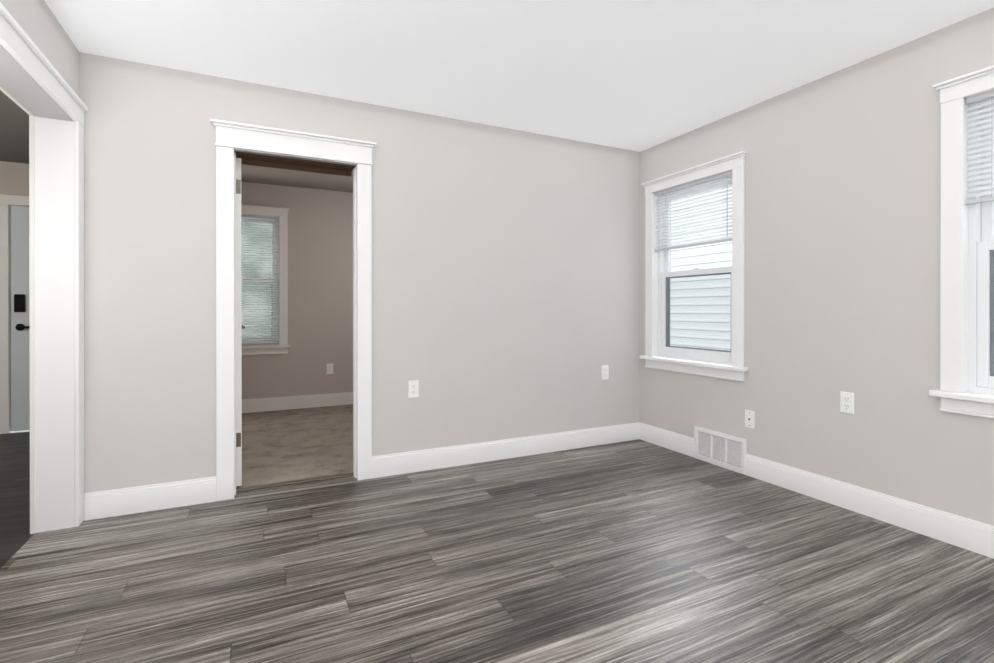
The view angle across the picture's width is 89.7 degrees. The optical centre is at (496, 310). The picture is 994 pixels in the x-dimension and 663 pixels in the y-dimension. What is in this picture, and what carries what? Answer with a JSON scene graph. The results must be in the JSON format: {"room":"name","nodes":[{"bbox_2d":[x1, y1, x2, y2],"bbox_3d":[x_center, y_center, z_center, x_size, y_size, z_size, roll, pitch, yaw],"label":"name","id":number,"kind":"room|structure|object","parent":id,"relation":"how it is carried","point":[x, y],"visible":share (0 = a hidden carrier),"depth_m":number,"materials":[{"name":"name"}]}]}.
{"room":"empty living room","nodes":[
{"label":"empty living room","id":0,"kind":"room"},
{"bbox_2d":[0,0,78,96],"bbox_3d":[-1.562,-0.171,1.169,0.152,2.540,8.300,0,0,-26],"label":"wall","id":1,"kind":"structure","parent":0,"point":[40,25],"depth_m":2.21,"materials":[{"name":"beige paint"}]},
{"bbox_2d":[0,2,87,533],"bbox_3d":[-1.665,0.021,1.401,0.208,2.155,2.602,0,0,-26],"label":"trim","id":2,"kind":"structure","parent":1,"relation":"attached to","point":[38,89],"depth_m":2.48,"materials":[{"name":"white wood"}]},
{"bbox_2d":[0,161,352,432],"bbox_3d":[-3.311,-0.152,5.034,7.813,2.590,0.180,0,0,-26],"label":"wall","id":3,"kind":"structure","parent":0,"point":[320,279],"depth_m":5.54,"materials":[{"name":"beige paint"}]},
{"bbox_2d":[0,194,28,433],"bbox_3d":[-3.980,0.036,4.697,1.005,2.115,0.200,0,0,-26],"label":"door frame","id":4,"kind":"structure","parent":3,"relation":"attached to","point":[7,202],"depth_m":4.41,"materials":[{"name":"white wood"}]},
{"bbox_2d":[10,206,29,430],"bbox_3d":[-3.949,0.075,4.633,0.859,2.017,0.104,0,0,-26],"label":"entry door","id":5,"kind":"structure","parent":3,"relation":"in","point":[20,366],"depth_m":4.48,"materials":[{"name":"white wood"}]},
{"bbox_2d":[241,204,290,354],"bbox_3d":[-2.698,-0.315,5.302,0.930,1.575,0.234,0,0,-26],"label":"bedroom window","id":6,"kind":"structure","parent":3,"relation":"in","point":[282,346],"depth_m":5.39,"materials":[{"name":"white wood"}]},
{"bbox_2d":[241,214,278,344],"bbox_3d":[-2.676,-0.317,5.257,0.698,1.379,0.038,0,0,-26],"label":"window blind","id":7,"kind":"object","parent":6,"relation":"attached to","point":[257,342],"visible":0.58,"depth_m":5.33,"materials":[{"name":"grey plastic"}]},
{"bbox_2d":[242,392,352,412],"bbox_3d":[-1.680,1.009,5.720,3.920,0.140,0.016,0,0,-26],"label":"baseboard","id":8,"kind":"structure","parent":3,"relation":"attached to","point":[288,402],"depth_m":5.46,"materials":[{"name":"white wood"}]},
{"bbox_2d":[327,364,332,373],"bbox_3d":[-1.882,0.661,5.625,0.072,0.116,0.009,0,0,-26],"label":"outlet","id":9,"kind":"object","parent":3,"relation":"attached to","point":[329,368],"visible":1,"depth_m":5.62,"materials":[{"name":"white plastic"}]},
{"bbox_2d":[0,90,352,192],"bbox_3d":[-1.470,-1.376,1.212,7.483,0.130,8.300,0,0,-26],"label":"ceiling","id":10,"kind":"structure","parent":0,"point":[276,176],"depth_m":4.72,"materials":[{"name":"grey paint"}]},
{"bbox_2d":[236,404,352,487],"bbox_3d":[-1.142,1.112,4.615,3.920,0.062,2.475,0,0,-26],"label":"floor","id":11,"kind":"structure","parent":0,"point":[290,445],"depth_m":4.02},
{"bbox_2d":[79,52,639,495],"bbox_3d":[-0.506,-0.175,3.479,3.768,2.540,0.120,0,0,-26],"label":"wall","id":12,"kind":"structure","parent":0,"point":[505,283],"depth_m":3.35,"materials":[{"name":"beige paint"}]},
{"bbox_2d":[84,476,215,520],"bbox_3d":[-1.882,1.026,2.736,0.601,0.140,0.016,0,0,-26],"label":"baseboard","id":13,"kind":"structure","parent":12,"relation":"attached to","point":[138,499],"depth_m":2.72,"materials":[{"name":"white wood"}]},
{"bbox_2d":[236,158,244,485],"bbox_3d":[-1.747,0.067,3.339,0.131,2.008,0.709,0,0,-30],"label":"bedroom door","id":14,"kind":"structure","parent":12,"relation":"in","point":[239,326],"depth_m":3.04,"materials":[{"name":"white wood"}]},
{"bbox_2d":[210,119,376,500],"bbox_3d":[-1.245,0.007,3.120,0.935,2.178,0.219,0,0,-26],"label":"door frame","id":15,"kind":"structure","parent":12,"relation":"attached to","point":[258,145],"depth_m":3.04,"materials":[{"name":"white wood"}]},
{"bbox_2d":[408,380,418,397],"bbox_3d":[-0.564,0.535,3.380,0.072,0.116,0.009,0,0,-26],"label":"electrical outlet","id":16,"kind":"object","parent":12,"relation":"attached to","point":[413,389],"visible":1,"depth_m":3.38,"materials":[{"name":"white plastic"}]},
{"bbox_2d":[372,422,639,477],"bbox_3d":[0.201,1.025,3.748,2.264,0.140,0.019,0,0,-26],"label":"baseboard","id":17,"kind":"structure","parent":12,"relation":"attached to","point":[451,456],"depth_m":3.64,"materials":[{"name":"white wood"}]},
{"bbox_2d":[601,365,608,379],"bbox_3d":[0.884,0.509,4.085,0.072,0.116,0.009,0,0,-26],"label":"electrical outlet","id":18,"kind":"object","parent":12,"relation":"attached to","point":[604,371],"visible":1,"depth_m":4.08,"materials":[{"name":"white plastic"}]},
{"bbox_2d":[0,431,993,662],"bbox_3d":[-1.470,1.124,1.216,7.483,0.050,8.300,0,0,-26],"label":"floor","id":19,"kind":"structure","parent":0,"point":[637,551],"depth_m":2.06,"materials":[{"name":"grey plastic"}]},
{"bbox_2d":[44,0,993,151],"bbox_3d":[0.768,-1.390,0.858,3.768,0.100,5.705,0,0,-26],"label":"ceiling","id":20,"kind":"structure","parent":0,"point":[637,75],"depth_m":2.56,"materials":[{"name":"white paint"}]},
{"bbox_2d":[640,7,993,525],"bbox_3d":[1.936,-0.149,2.971,0.180,2.590,8.480,0,0,-26],"label":"wall","id":21,"kind":"structure","parent":0,"point":[842,227],"depth_m":2.76,"materials":[{"name":"beige paint"}]},
{"bbox_2d":[640,423,693,456],"bbox_3d":[1.347,1.024,3.959,0.016,0.140,0.570,0,0,-26],"label":"baseboard","id":22,"kind":"structure","parent":21,"relation":"attached to","point":[680,443],"depth_m":3.94,"materials":[{"name":"white wood"}]},
{"bbox_2d":[640,151,747,380],"bbox_3d":[1.511,-0.289,3.783,0.234,1.530,0.986,0,0,-26],"label":"window","id":23,"kind":"structure","parent":21,"relation":"in","point":[661,352],"depth_m":3.79,"materials":[{"name":"white wood"}]},
{"bbox_2d":[655,171,731,251],"bbox_3d":[1.466,-0.720,3.760,0.037,0.479,0.754,0,0,-26],"label":"window blind","id":24,"kind":"object","parent":23,"relation":"attached to","point":[711,241],"visible":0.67,"depth_m":3.72,"materials":[{"name":"grey plastic"}]},
{"bbox_2d":[694,426,746,474],"bbox_3d":[1.562,0.978,3.511,0.022,0.235,0.425,0,0,-26],"label":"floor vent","id":25,"kind":"object","parent":21,"relation":"in","point":[724,450],"visible":1,"depth_m":3.50,"materials":[{"name":"white metal"}]},
{"bbox_2d":[745,409,754,428],"bbox_3d":[1.669,0.721,3.301,0.013,0.115,0.070,0,0,-26],"label":"jack","id":26,"kind":"object","parent":21,"relation":"attached to","point":[749,418],"visible":1,"depth_m":3.29,"materials":[{"name":"white plastic"}]},
{"bbox_2d":[840,391,853,413],"bbox_3d":[1.935,0.511,2.759,0.009,0.116,0.072,0,0,-26],"label":"electrical outlet","id":27,"kind":"object","parent":21,"relation":"attached to","point":[846,402],"visible":1,"depth_m":2.76,"materials":[{"name":"white plastic"}]},
{"bbox_2d":[745,454,993,558],"bbox_3d":[2.680,1.029,1.219,0.016,0.140,4.675,0,0,-26],"label":"baseboard","id":28,"kind":"structure","parent":21,"relation":"attached to","point":[964,533],"depth_m":2.60,"materials":[{"name":"white wood"}]},
{"bbox_2d":[929,65,993,418],"bbox_3d":[2.382,-0.296,1.992,0.234,1.550,0.986,0,0,-26],"label":"window","id":29,"kind":"structure","parent":21,"relation":"in","point":[967,312],"depth_m":2.31,"materials":[{"name":"white wood"}]},
{"bbox_2d":[966,90,993,204],"bbox_3d":[2.337,-0.732,1.970,0.037,0.489,0.754,0,0,-26],"label":"window blind","id":30,"kind":"object","parent":29,"relation":"attached to","point":[980,97],"visible":1,"depth_m":2.27,"materials":[{"name":"grey plastic"}]},
{"label":"outside","id":31,"kind":"structure","parent":0,"visible":0},
{"bbox_2d":[15,222,271,432],"bbox_3d":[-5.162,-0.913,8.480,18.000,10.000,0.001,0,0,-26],"label":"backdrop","id":32,"kind":"structure","parent":31,"point":[251,277],"depth_m":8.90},
{"bbox_2d":[670,187,731,350],"bbox_3d":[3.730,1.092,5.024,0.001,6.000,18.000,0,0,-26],"label":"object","id":33,"kind":"structure","parent":31,"point":[687,252],"depth_m":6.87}
]}

